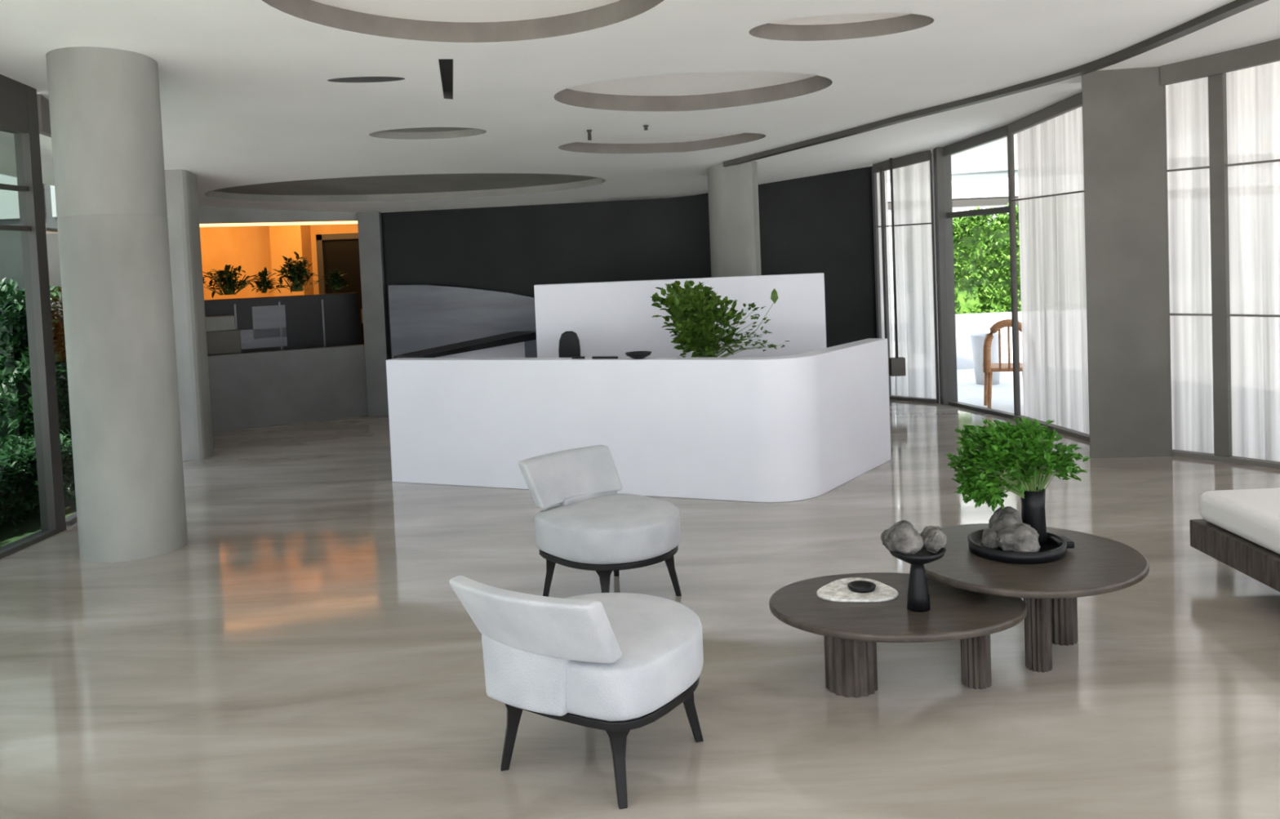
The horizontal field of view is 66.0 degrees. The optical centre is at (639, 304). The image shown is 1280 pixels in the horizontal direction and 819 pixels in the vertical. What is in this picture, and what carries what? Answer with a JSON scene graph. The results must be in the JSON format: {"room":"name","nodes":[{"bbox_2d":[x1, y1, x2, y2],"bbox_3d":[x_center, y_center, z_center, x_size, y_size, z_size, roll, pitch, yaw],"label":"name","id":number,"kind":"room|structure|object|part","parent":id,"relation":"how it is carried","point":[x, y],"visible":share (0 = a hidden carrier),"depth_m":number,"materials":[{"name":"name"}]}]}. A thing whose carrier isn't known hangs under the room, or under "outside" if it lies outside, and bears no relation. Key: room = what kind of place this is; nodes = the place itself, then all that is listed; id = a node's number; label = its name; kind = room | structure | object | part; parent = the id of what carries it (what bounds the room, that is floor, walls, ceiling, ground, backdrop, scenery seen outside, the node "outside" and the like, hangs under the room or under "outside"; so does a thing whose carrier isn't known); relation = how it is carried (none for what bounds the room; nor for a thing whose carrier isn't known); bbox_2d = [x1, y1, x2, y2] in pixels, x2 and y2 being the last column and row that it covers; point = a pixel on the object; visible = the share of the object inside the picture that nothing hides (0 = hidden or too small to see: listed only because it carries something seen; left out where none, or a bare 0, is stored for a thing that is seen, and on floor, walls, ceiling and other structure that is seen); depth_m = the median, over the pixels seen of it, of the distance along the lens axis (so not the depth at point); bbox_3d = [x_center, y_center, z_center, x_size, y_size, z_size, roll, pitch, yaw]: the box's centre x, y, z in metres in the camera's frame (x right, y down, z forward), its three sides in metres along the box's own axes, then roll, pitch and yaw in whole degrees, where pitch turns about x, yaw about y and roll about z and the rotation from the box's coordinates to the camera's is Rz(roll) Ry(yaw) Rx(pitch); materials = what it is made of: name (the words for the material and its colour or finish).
{"room":"hotel lobby","nodes":[
{"label":"hotel lobby","id":0,"kind":"room"},
{"bbox_2d":[198,206,357,223],"bbox_3d":[-4.059,-1.198,11.071,1.834,0.535,0.160,-4,3,-26],"label":"lintel","id":1,"kind":"object","parent":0,"point":[206,215],"visible":0.14,"depth_m":10.94,"materials":[{"name":"grey paint"}]},
{"bbox_2d":[199,221,357,226],"bbox_3d":[-4.104,-0.928,11.200,1.834,0.050,0.050,-4,3,-26],"label":"light strip","id":2,"kind":"object","parent":1,"relation":"attached to","point":[316,222],"visible":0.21,"depth_m":11.17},
{"bbox_2d":[200,223,358,299],"bbox_3d":[-5.056,-0.038,12.261,4.900,2.770,3.720,-2,3,0],"label":"wall","id":3,"kind":"structure","parent":0,"point":[254,248],"depth_m":13.96,"materials":[{"name":"paint"}]},
{"bbox_2d":[315,232,364,344],"bbox_3d":[-4.139,0.105,13.940,0.720,2.220,0.140,-2,3,0],"label":"door","id":4,"kind":"structure","parent":3,"relation":"in","point":[340,252],"depth_m":13.89,"materials":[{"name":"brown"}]},
{"bbox_3d":[-3.917,0.157,13.913,0.020,0.200,0.040,-2,2,0],"label":"handle","id":5,"kind":"part","parent":4,"relation":"part of","materials":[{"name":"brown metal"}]},
{"bbox_2d":[207,343,368,431],"bbox_3d":[-3.970,0.931,11.164,1.834,0.840,0.140,-4,3,-26],"label":"wall","id":6,"kind":"structure","parent":0,"point":[286,386],"depth_m":11.09,"materials":[{"name":"grey paint"}]},
{"bbox_2d":[204,315,241,355],"bbox_3d":[-4.684,0.335,11.036,0.380,0.420,0.180,-4,3,-26],"label":"stone block","id":7,"kind":"object","parent":6,"relation":"on","point":[222,336],"visible":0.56,"depth_m":10.96,"materials":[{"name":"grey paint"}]},
{"bbox_2d":[327,76,404,82],"bbox_3d":[-1.846,-1.543,6.646,0.519,0.065,0.132,-2,3,0],"label":"ceiling","id":8,"kind":"structure","parent":0,"point":[353,79],"depth_m":6.71,"materials":[{"name":"grey paint"}]},
{"bbox_2d":[357,211,388,415],"bbox_3d":[-3.082,-0.113,11.490,0.250,2.820,0.260,-2,3,0],"label":"wall","id":9,"kind":"structure","parent":0,"point":[369,223],"depth_m":11.37,"materials":[{"name":"grey paint"}]},
{"bbox_2d":[204,173,605,201],"bbox_3d":[-2.404,-1.236,10.151,4.099,0.228,1.202,-2,3,0],"label":"ceiling","id":10,"kind":"structure","parent":0,"point":[425,186],"depth_m":10.41,"materials":[{"name":"grey paint"}]},
{"bbox_2d":[368,127,486,139],"bbox_3d":[-1.742,-1.438,8.092,0.960,0.106,0.360,-2,3,0],"label":"ceiling recess","id":11,"kind":"structure","parent":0,"point":[415,133],"depth_m":8.24,"materials":[{"name":"grey paint"}]},
{"bbox_2d":[438,58,453,99],"bbox_3d":[-1.324,-1.556,6.728,0.093,0.152,0.915,-3,3,-11],"label":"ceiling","id":12,"kind":"structure","parent":0,"point":[446,65],"depth_m":6.81,"materials":[{"name":"grey metal"}]},
{"bbox_2d":[262,0,663,42],"bbox_3d":[-0.869,-1.632,4.982,2.100,0.164,1.980,-2,3,0],"label":"ceiling","id":13,"kind":"structure","parent":0,"point":[433,20],"depth_m":5.75,"materials":[{"name":"white paint"}]},
{"bbox_2d":[381,166,876,359],"bbox_3d":[-0.254,-0.196,11.265,5.886,2.770,0.364,-2,3,3],"label":"wall","id":14,"kind":"structure","parent":0,"point":[823,223],"depth_m":11.27,"materials":[{"name":"black paint"}]},
{"bbox_2d":[871,150,940,403],"bbox_3d":[2.974,-0.316,10.866,0.240,2.734,0.759,-5,3,-42],"label":"window","id":15,"kind":"structure","parent":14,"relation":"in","point":[924,156],"depth_m":10.95,"materials":[{"name":"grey metal"}]},
{"bbox_2d":[0,399,1279,818],"bbox_3d":[-1.016,1.439,6.567,12.850,0.060,16.000,-2,3,0],"label":"floor","id":16,"kind":"structure","parent":0,"point":[309,650],"depth_m":4.00,"materials":[{"name":"stone"}]},
{"bbox_2d":[0,74,66,559],"bbox_3d":[-4.138,0.137,2.562,0.104,3.150,8.126,-2,3,2],"label":"window","id":17,"kind":"structure","parent":16,"relation":"on","point":[19,114],"depth_m":6.52,"materials":[{"name":"grey metal"}]},
{"bbox_2d":[36,93,77,525],"bbox_3d":[-4.246,-0.064,7.832,0.060,3.100,2.273,-3,3,-11],"label":"window","id":18,"kind":"structure","parent":16,"relation":"on","point":[43,109],"depth_m":6.74,"materials":[{"name":"grey metal"}]},
{"bbox_2d":[45,46,187,562],"bbox_3d":[-3.213,-0.007,6.080,0.600,3.052,0.600,-2,3,0],"label":"concrete column","id":19,"kind":"structure","parent":16,"relation":"on","point":[104,105],"depth_m":5.84,"materials":[{"name":"grey concrete"}]},
{"bbox_2d":[164,168,213,460],"bbox_3d":[-4.300,0.098,9.155,0.440,2.665,0.280,-2,3,0],"label":"column","id":20,"kind":"structure","parent":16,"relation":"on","point":[181,186],"depth_m":9.04,"materials":[{"name":"grey concrete"}]},
{"bbox_2d":[204,292,361,355],"bbox_3d":[-4.452,0.624,11.553,2.280,1.420,0.365,-4,3,-26],"label":"cabinet","id":21,"kind":"object","parent":16,"relation":"on","point":[267,323],"visible":0.32,"depth_m":11.56,"materials":[{"name":"black wood"}]},
{"bbox_2d":[202,264,258,298],"bbox_3d":[-4.768,-0.272,11.357,0.640,0.391,0.605,0,3,38],"label":"potted shrub","id":22,"kind":"object","parent":21,"relation":"on","point":[226,276],"visible":1,"depth_m":11.36,"materials":[{"name":"green plant"}]},
{"bbox_3d":[-4.412,0.389,11.381,0.630,0.220,0.020,-4,3,-26],"label":"panel","id":23,"kind":"part","parent":21,"relation":"part of","materials":[{"name":"grey"}]},
{"bbox_2d":[251,266,286,293],"bbox_3d":[-4.394,-0.286,11.588,0.375,0.328,0.367,-1,3,31],"label":"potted shrub","id":24,"kind":"object","parent":21,"relation":"on","point":[264,284],"visible":0.99,"depth_m":11.58,"materials":[{"name":"green plant"}]},
{"bbox_3d":[-4.298,0.197,11.432,0.360,0.370,0.020,-4,3,-26],"label":"panel","id":25,"kind":"part","parent":21,"relation":"part of","materials":[{"name":"grey"}]},
{"bbox_2d":[271,251,323,293],"bbox_3d":[-4.062,-0.388,11.733,0.602,0.507,0.417,-2,3,0],"label":"potted shrub","id":26,"kind":"object","parent":21,"relation":"on","point":[296,271],"visible":1,"depth_m":11.69,"materials":[{"name":"green plant"}]},
{"bbox_2d":[319,268,351,293],"bbox_3d":[-3.662,-0.288,11.911,0.294,0.303,0.370,0,3,44],"label":"potted shrub","id":27,"kind":"object","parent":21,"relation":"on","point":[337,281],"visible":1,"depth_m":11.87,"materials":[{"name":"green plant"}]},
{"bbox_2d":[558,330,580,357],"bbox_3d":[-0.601,0.771,7.907,0.504,1.089,0.508,-2,3,10],"label":"office chair","id":28,"kind":"object","parent":16,"relation":"on","point":[569,341],"visible":0.12,"depth_m":8.08,"materials":[{"name":"black leather"}]},
{"bbox_2d":[448,575,703,808],"bbox_3d":[-0.156,1.180,3.272,0.656,0.672,0.800,-1,3,33],"label":"lounge chair","id":29,"kind":"object","parent":16,"relation":"on","point":[616,664],"visible":1,"depth_m":3.03,"materials":[{"name":"white fabric"}]},
{"bbox_3d":[-0.413,1.408,3.253,0.103,0.240,0.083,-3,3,-12],"label":"leg","id":30,"kind":"part","parent":29,"relation":"part of","materials":[{"name":"black wood"}]},
{"bbox_3d":[-0.337,0.973,3.034,0.561,0.222,0.229,-1,3,33],"label":"backrest","id":31,"kind":"part","parent":29,"relation":"part of","materials":[{"name":"white fabric"}]},
{"bbox_3d":[-0.113,1.260,3.337,0.626,0.028,0.621,-1,3,33],"label":"seat frame","id":32,"kind":"part","parent":29,"relation":"part of","materials":[{"name":"black metal"}]},
{"bbox_3d":[-0.065,1.403,3.027,0.083,0.240,0.103,-3,3,-12],"label":"leg","id":33,"kind":"part","parent":29,"relation":"part of","materials":[{"name":"black wood"}]},
{"bbox_3d":[-0.117,1.153,3.334,0.656,0.187,0.650,-1,3,33],"label":"seat","id":34,"kind":"part","parent":29,"relation":"part of","materials":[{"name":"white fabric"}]},
{"bbox_3d":[0.160,1.379,3.375,0.103,0.240,0.083,-3,3,-12],"label":"leg","id":35,"kind":"part","parent":29,"relation":"part of","materials":[{"name":"black metal"}]},
{"bbox_2d":[518,444,681,596],"bbox_3d":[-0.179,1.110,4.891,0.656,0.672,0.800,-5,3,-42],"label":"lounge chair","id":36,"kind":"object","parent":16,"relation":"on","point":[594,526],"visible":0.98,"depth_m":4.76,"materials":[{"name":"white fabric"}]},
{"bbox_3d":[-0.437,1.338,4.888,0.103,0.240,0.083,-2,3,3],"label":"leg","id":37,"kind":"part","parent":36,"relation":"part of","materials":[{"name":"black metal"}]},
{"bbox_3d":[-0.365,0.883,5.106,0.561,0.222,0.229,-5,3,-42],"label":"backrest","id":38,"kind":"part","parent":36,"relation":"part of","materials":[{"name":"white fabric"}]},
{"bbox_3d":[-0.159,1.339,4.579,0.083,0.240,0.103,-2,3,3],"label":"leg","id":39,"kind":"part","parent":36,"relation":"part of","materials":[{"name":"black metal"}]},
{"bbox_3d":[-0.130,1.088,4.834,0.656,0.187,0.650,-5,3,-42],"label":"seat","id":40,"kind":"part","parent":36,"relation":"part of","materials":[{"name":"white fabric"}]},
{"bbox_3d":[-0.127,1.194,4.840,0.626,0.028,0.621,-5,3,-42],"label":"seat frame","id":41,"kind":"part","parent":36,"relation":"part of","materials":[{"name":"black metal"}]},
{"bbox_3d":[-0.130,1.312,5.165,0.083,0.240,0.103,-2,3,3],"label":"leg","id":42,"kind":"part","parent":36,"relation":"part of","materials":[{"name":"black metal"}]},
{"bbox_3d":[0.148,1.314,4.857,0.103,0.240,0.083,-2,3,3],"label":"leg","id":43,"kind":"part","parent":36,"relation":"part of","materials":[{"name":"black metal"}]},
{"bbox_2d":[386,330,891,502],"bbox_3d":[0.038,0.793,8.068,3.758,1.010,2.235,-1,3,24],"label":"reception desk","id":44,"kind":"object","parent":16,"relation":"on","point":[804,425],"visible":0.99,"depth_m":7.03,"materials":[{"name":"white paint"}]},
{"bbox_3d":[-1.540,0.866,8.833,0.140,0.930,1.785,-1,3,25],"label":"return panel","id":45,"kind":"part","parent":44,"relation":"part of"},
{"bbox_2d":[571,356,585,358],"bbox_3d":[-0.449,0.384,7.174,0.100,0.016,0.016,-1,3,22],"label":"pen","id":46,"kind":"object","parent":44,"relation":"on","point":[571,357],"visible":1,"depth_m":7.17,"materials":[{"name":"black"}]},
{"bbox_2d":[591,355,617,358],"bbox_3d":[-0.252,0.379,7.093,0.200,0.016,0.016,-1,3,22],"label":"pen","id":47,"kind":"object","parent":44,"relation":"on","point":[593,357],"visible":1,"depth_m":7.09,"materials":[{"name":"black plastic"}]},
{"bbox_2d":[625,351,651,359],"bbox_3d":[-0.010,0.358,6.993,0.190,0.045,0.190,-2,3,0],"label":"bowl","id":48,"kind":"object","parent":44,"relation":"on","point":[633,354],"visible":1,"depth_m":6.94,"materials":[{"name":"black ceramic"}]},
{"bbox_2d":[649,280,789,357],"bbox_3d":[0.566,0.177,7.426,0.973,0.752,0.483,-2,3,0],"label":"plant","id":49,"kind":"object","parent":44,"relation":"on","point":[695,315],"visible":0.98,"depth_m":7.37,"materials":[{"name":"green plant"}]},
{"bbox_2d":[533,272,826,357],"bbox_3d":[0.372,0.513,8.711,2.540,1.485,0.120,-2,3,0],"label":"screen panel","id":50,"kind":"object","parent":16,"relation":"on","point":[608,318],"visible":0.46,"depth_m":8.63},
{"bbox_2d":[706,161,761,277],"bbox_3d":[0.978,-0.129,10.006,0.495,2.603,0.470,-2,3,0],"label":"concrete column","id":51,"kind":"structure","parent":16,"relation":"on","point":[732,190],"depth_m":9.78,"materials":[{"name":"grey concrete"}]},
{"bbox_2d":[768,572,1026,697],"bbox_3d":[0.975,1.285,3.753,0.947,0.325,0.694,-2,3,0],"label":"coffee table","id":52,"kind":"object","parent":16,"relation":"on","point":[851,632],"visible":0.88,"depth_m":3.66,"materials":[{"name":"brown wood"}]},
{"bbox_3d":[0.800,1.307,3.752,0.198,0.296,0.198,-2,2,0],"label":"leg","id":53,"kind":"part","parent":52,"relation":"part of","materials":[{"name":"brown wood"}]},
{"bbox_2d":[816,577,897,602],"bbox_3d":[0.842,1.109,3.864,0.310,0.028,0.264,-2,3,0],"label":"ceramic dish","id":54,"kind":"object","parent":52,"relation":"on","point":[855,589],"visible":1,"depth_m":3.82,"materials":[{"name":"white"}]},
{"bbox_2d":[889,546,946,612],"bbox_3d":[1.028,1.012,3.649,0.210,0.226,0.210,-2,3,0],"label":"goblet","id":55,"kind":"object","parent":52,"relation":"on","point":[917,593],"visible":0.84,"depth_m":3.62,"materials":[{"name":"black ceramic"}]},
{"bbox_2d":[880,520,923,555],"bbox_3d":[0.971,0.857,3.642,0.149,0.129,0.124,-2,3,0],"label":"stone","id":56,"kind":"object","parent":55,"relation":"on","point":[901,537],"visible":0.96,"depth_m":3.60,"materials":[{"name":"grey stone"}]},
{"bbox_2d":[889,546,946,564],"bbox_3d":[1.025,0.927,3.646,0.210,0.056,0.210,-2,2,0],"label":"bowl","id":57,"kind":"object","parent":55,"relation":"on","point":[922,557],"depth_m":3.58,"materials":[{"name":"black ceramic"}]},
{"bbox_3d":[1.029,1.032,3.650,0.090,0.185,0.090,-2,2,0],"label":"stem","id":58,"kind":"part","parent":55,"relation":"part of","materials":[{"name":"black ceramic"}]},
{"bbox_2d":[920,525,946,553],"bbox_3d":[1.085,0.865,3.647,0.092,0.098,0.103,-2,3,0],"label":"stone","id":59,"kind":"object","parent":55,"relation":"on","point":[935,539],"visible":0.94,"depth_m":3.62,"materials":[{"name":"grey stone"}]},
{"bbox_3d":[1.270,1.288,3.732,0.108,0.296,0.108,-2,2,0],"label":"leg","id":60,"kind":"part","parent":52,"relation":"part of","materials":[{"name":"brown wood"}]},
{"bbox_2d":[933,146,957,404],"bbox_3d":[3.235,-0.316,10.442,0.150,2.750,0.120,-2,3,0],"label":"column","id":61,"kind":"structure","parent":16,"relation":"on","point":[941,190],"depth_m":10.39,"materials":[{"name":"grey metal"}]},
{"bbox_2d":[942,124,1017,418],"bbox_3d":[3.399,-0.338,9.881,0.080,2.828,1.112,-3,3,-16],"label":"window","id":62,"kind":"structure","parent":16,"relation":"on","point":[1001,132],"depth_m":9.56,"materials":[{"name":"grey metal"}]},
{"bbox_2d":[909,523,1149,672],"bbox_3d":[1.560,1.209,4.013,0.920,0.405,0.921,-2,3,0],"label":"coffee table","id":63,"kind":"object","parent":16,"relation":"on","point":[1096,565],"visible":0.69,"depth_m":3.81,"materials":[{"name":"brown wood"}]},
{"bbox_2d":[967,527,1075,564],"bbox_3d":[1.558,0.983,4.040,0.410,0.045,0.380,-2,3,0],"label":"tray","id":64,"kind":"object","parent":63,"relation":"on","point":[1055,547],"visible":0.61,"depth_m":3.92,"materials":[{"name":"black"}]},
{"bbox_2d":[980,528,998,548],"bbox_3d":[1.428,0.954,4.019,0.073,0.089,0.085,-2,3,0],"label":"stone","id":65,"kind":"object","parent":64,"relation":"in","point":[988,535],"visible":0.76,"depth_m":3.99,"materials":[{"name":"grey stone"}]},
{"bbox_2d":[988,506,1022,532],"bbox_3d":[1.514,0.914,4.092,0.140,0.156,0.110,-2,3,0],"label":"stone","id":66,"kind":"object","parent":64,"relation":"in","point":[1001,518],"visible":0.47,"depth_m":4.06,"materials":[{"name":"grey stone"}]},
{"bbox_2d":[945,417,1090,544],"bbox_3d":[1.571,0.724,4.082,0.572,0.531,0.329,-3,3,-3],"label":"potted plant","id":67,"kind":"object","parent":64,"relation":"on","point":[1020,448],"visible":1,"depth_m":4.05,"materials":[{"name":"green plant"}]},
{"bbox_2d":[995,522,1039,551],"bbox_3d":[1.512,0.937,3.950,0.166,0.122,0.146,-2,3,18],"label":"stone","id":68,"kind":"object","parent":64,"relation":"in","point":[1019,536],"visible":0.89,"depth_m":3.90,"materials":[{"name":"grey stone"}]},
{"bbox_3d":[1.727,0.972,4.039,0.070,0.028,0.100,-2,2,0],"label":"handle","id":69,"kind":"part","parent":64,"relation":"part of","materials":[{"name":"black"}]},
{"bbox_3d":[1.553,1.231,3.850,0.098,0.376,0.098,-2,2,0],"label":"leg","id":70,"kind":"part","parent":63,"relation":"part of","materials":[{"name":"brown wood"}]},
{"bbox_3d":[1.752,1.212,4.110,0.128,0.376,0.128,-2,2,0],"label":"leg","id":71,"kind":"part","parent":63,"relation":"part of","materials":[{"name":"brown wood"}]},
{"bbox_2d":[1007,92,1089,441],"bbox_3d":[3.718,-0.351,8.716,0.240,2.930,1.352,-3,3,-8],"label":"window","id":72,"kind":"structure","parent":16,"relation":"on","point":[1075,101],"depth_m":9.02,"materials":[{"name":"grey metal"}]},
{"bbox_2d":[1190,487,1279,591],"bbox_3d":[3.770,1.117,3.829,2.100,0.420,2.100,-2,3,0],"label":"daybed","id":73,"kind":"object","parent":16,"relation":"on","point":[1239,528],"visible":1,"depth_m":4.53,"materials":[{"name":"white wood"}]},
{"bbox_3d":[3.749,0.985,3.838,2.030,0.154,2.030,-2,2,0],"label":"mattress","id":74,"kind":"part","parent":73,"relation":"part of","materials":[{"name":"white fabric"}]},
{"bbox_2d":[1221,159,1279,468],"bbox_3d":[4.499,-0.359,7.041,0.240,3.027,0.632,-4,3,-35],"label":"window","id":75,"kind":"structure","parent":16,"relation":"on","point":[1238,460],"depth_m":7.08,"materials":[{"name":"grey metal"}]},
{"bbox_2d":[0,0,1279,213],"bbox_3d":[0.596,-1.308,5.399,11.300,0.747,13.900,-2,3,0],"label":"ceiling","id":76,"kind":"structure","parent":0,"point":[247,97],"depth_m":6.94,"materials":[{"name":"paint"}]},
{"bbox_2d":[586,128,591,140],"bbox_3d":[-0.419,-1.412,8.195,0.044,0.085,0.044,-2,3,0],"label":"sprinkler","id":77,"kind":"object","parent":76,"relation":"attached to","point":[589,137],"visible":1,"depth_m":8.18,"materials":[{"name":"grey metal"}]},
{"bbox_2d":[643,124,648,130],"bbox_3d":[0.049,-1.460,8.124,0.044,0.040,0.044,-2,3,0],"label":"sprinkler","id":78,"kind":"object","parent":76,"relation":"attached to","point":[645,126],"visible":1,"depth_m":8.11,"materials":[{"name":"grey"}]},
{"bbox_2d":[876,170,894,395],"bbox_3d":[2.770,-0.260,11.122,0.140,2.586,0.041,0,3,40],"label":"sheer curtain","id":79,"kind":"object","parent":76,"relation":"hanging from","point":[891,355],"visible":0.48,"depth_m":11.11,"materials":[{"name":"white fabric"}]},
{"bbox_2d":[888,157,906,376],"bbox_3d":[2.785,-0.410,10.797,0.160,2.383,0.100,-2,3,0],"label":"hanging lamp","id":80,"kind":"object","parent":76,"relation":"hanging from","point":[897,364],"visible":1,"depth_m":10.79,"materials":[{"name":"grey metal"}]},
{"bbox_3d":[2.781,-0.510,10.793,0.026,2.183,0.026,-3,3,-22],"label":"rod","id":81,"kind":"part","parent":80,"relation":"part of","materials":[{"name":"grey metal"}]},
{"bbox_2d":[889,160,936,398],"bbox_3d":[3.038,-0.290,10.806,0.082,2.652,0.637,-5,3,-40],"label":"sheer curtain","id":82,"kind":"object","parent":76,"relation":"hanging from","point":[911,183],"visible":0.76,"depth_m":10.84,"materials":[{"name":"white fabric"}]},
{"bbox_2d":[723,0,1269,166],"bbox_3d":[2.695,-1.603,7.373,1.084,0.533,5.956,-4,3,-29],"label":"curtain track","id":83,"kind":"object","parent":76,"relation":"attached to","point":[1236,6],"depth_m":7.54,"materials":[{"name":"grey metal"}]},
{"bbox_2d":[1017,106,1089,434],"bbox_3d":[3.732,-0.327,8.677,0.101,2.853,1.443,-3,3,-8],"label":"sheer curtain","id":84,"kind":"object","parent":76,"relation":"hanging from","point":[1050,153],"visible":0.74,"depth_m":8.85,"materials":[{"name":"white fabric"}]},
{"bbox_2d":[1165,76,1213,453],"bbox_3d":[4.183,-0.320,7.461,0.431,2.907,0.085,0,3,44],"label":"sheer curtain","id":85,"kind":"object","parent":76,"relation":"hanging from","point":[1186,102],"visible":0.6,"depth_m":7.48,"materials":[{"name":"white fabric"}]},
{"bbox_2d":[1226,61,1279,461],"bbox_3d":[4.512,-0.333,7.043,0.091,2.942,0.617,-4,3,-38],"label":"sheer curtain","id":86,"kind":"object","parent":76,"relation":"hanging from","point":[1253,93],"visible":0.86,"depth_m":7.14,"materials":[{"name":"white fabric"}]},
{"bbox_2d":[558,133,765,153],"bbox_3d":[0.198,-1.479,8.784,1.858,0.181,0.624,-2,3,0],"label":"ceiling recess","id":87,"kind":"structure","parent":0,"point":[673,143],"depth_m":9.03,"materials":[{"name":"white paint"}]},
{"bbox_2d":[553,71,832,111],"bbox_3d":[0.392,-1.625,7.277,2.059,0.239,0.941,-2,3,0],"label":"ceiling recess","id":88,"kind":"structure","parent":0,"point":[714,90],"depth_m":7.58,"materials":[{"name":"white paint"}]},
{"bbox_2d":[748,12,933,40],"bbox_3d":[1.218,-1.734,5.982,1.120,0.135,0.540,-2,3,0],"label":"ceiling","id":89,"kind":"structure","parent":0,"point":[849,25],"depth_m":6.20,"materials":[{"name":"white paint"}]},
{"bbox_2d":[1081,66,1172,457],"bbox_3d":[3.730,-0.349,7.619,0.599,3.060,0.396,-2,3,14],"label":"column","id":90,"kind":"structure","parent":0,"point":[1124,109],"depth_m":7.47,"materials":[{"name":"grey concrete"}]},
{"bbox_2d":[1164,72,1231,461],"bbox_3d":[4.206,-0.350,7.419,0.240,3.000,0.443,-5,3,-42],"label":"window","id":91,"kind":"structure","parent":90,"relation":"in","point":[1204,455],"depth_m":7.23,"materials":[{"name":"grey"}]},
{"bbox_2d":[1160,38,1279,85],"bbox_3d":[4.684,-1.736,5.523,0.449,0.279,4.044,-3,3,-17],"label":"trim","id":92,"kind":"structure","parent":90,"relation":"attached to","point":[1266,52],"depth_m":7.05,"materials":[{"name":"grey paint"}]},
{"label":"outside","id":93,"kind":"structure","parent":0,"visible":0},
{"bbox_2d":[0,173,62,320],"bbox_3d":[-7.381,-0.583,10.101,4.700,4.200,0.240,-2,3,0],"label":"building","id":94,"kind":"structure","parent":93,"point":[11,246],"depth_m":10.02,"materials":[{"name":"grey"}]},
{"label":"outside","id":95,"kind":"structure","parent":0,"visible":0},
{"bbox_2d":[0,489,76,547],"bbox_3d":[-16.938,1.849,14.063,26.000,0.050,52.000,-2,3,0],"label":"lawn","id":96,"kind":"structure","parent":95,"point":[9,533],"depth_m":7.17,"materials":[{"name":"green plant"}]},
{"bbox_2d":[0,276,71,449],"bbox_3d":[-6.959,0.839,8.949,4.085,2.266,1.794,-2,3,0],"label":"hedge","id":97,"kind":"object","parent":96,"relation":"on","point":[16,412],"visible":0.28,"depth_m":8.58,"materials":[{"name":"green plant"}]},
{"bbox_2d":[0,428,75,527],"bbox_3d":[-5.379,1.358,6.645,2.141,0.805,3.059,-2,3,0],"label":"shrub","id":98,"kind":"object","parent":96,"relation":"on","point":[19,482],"visible":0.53,"depth_m":7.21,"materials":[{"name":"green plant"}]},
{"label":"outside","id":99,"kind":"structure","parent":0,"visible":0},
{"bbox_2d":[891,293,1083,432],"bbox_3d":[16.433,0.445,14.063,27.200,0.050,52.000,-2,3,0],"label":"terrace","id":100,"kind":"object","parent":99,"point":[969,392],"depth_m":11.85,"materials":[{"name":"white concrete"}]},
{"bbox_2d":[887,168,1018,212],"bbox_3d":[7.759,-1.143,18.932,8.400,3.420,4.100,-2,3,0],"label":"pavilion","id":101,"kind":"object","parent":100,"relation":"on","point":[984,189],"visible":0.02,"depth_m":16.85,"materials":[{"name":"grey paint"}]},
{"bbox_2d":[969,333,1003,384],"bbox_3d":[4.383,0.685,12.450,0.400,0.620,0.400,-2,3,0],"label":"planter","id":102,"kind":"object","parent":100,"relation":"on","point":[976,340],"visible":0.49,"depth_m":12.34,"materials":[{"name":"white ceramic"}]},
{"bbox_2d":[952,202,1021,314],"bbox_3d":[6.367,-0.420,15.878,4.120,2.640,1.808,-2,3,0],"label":"hedge","id":103,"kind":"object","parent":100,"relation":"on","point":[981,250],"visible":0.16,"depth_m":15.37,"materials":[{"name":"green plant"}]},
{"bbox_2d":[955,311,1022,368],"bbox_3d":[6.874,0.430,14.170,5.300,0.770,0.250,-2,3,0],"label":"wall","id":104,"kind":"structure","parent":100,"relation":"on","point":[966,324],"depth_m":14.04,"materials":[{"name":"grey paint"}]},
{"bbox_2d":[981,319,1022,408],"bbox_3d":[3.886,0.619,10.433,0.520,0.972,0.538,-2,3,15],"label":"chair","id":105,"kind":"object","parent":100,"relation":"on","point":[988,367],"visible":0.59,"depth_m":10.24,"materials":[{"name":"brown wood"}]},
{"bbox_3d":[3.766,0.881,10.716,0.048,0.434,0.085,-3,3,-7],"label":"leg","id":106,"kind":"part","parent":105,"relation":"part of","materials":[{"name":"brown wood"}]},
{"bbox_3d":[3.655,0.904,10.297,0.048,0.434,0.085,0,3,37],"label":"leg","id":107,"kind":"part","parent":105,"relation":"part of","materials":[{"name":"brown wood"}]},
{"bbox_3d":[3.895,0.662,10.460,0.478,0.040,0.470,-2,3,15],"label":"seat","id":108,"kind":"part","parent":105,"relation":"part of","materials":[{"name":"brown wood"}]},
{"bbox_3d":[3.821,0.425,10.213,0.520,0.559,0.099,-2,3,15],"label":"frame","id":109,"kind":"part","parent":105,"relation":"part of","materials":[{"name":"brown wood"}]}
]}

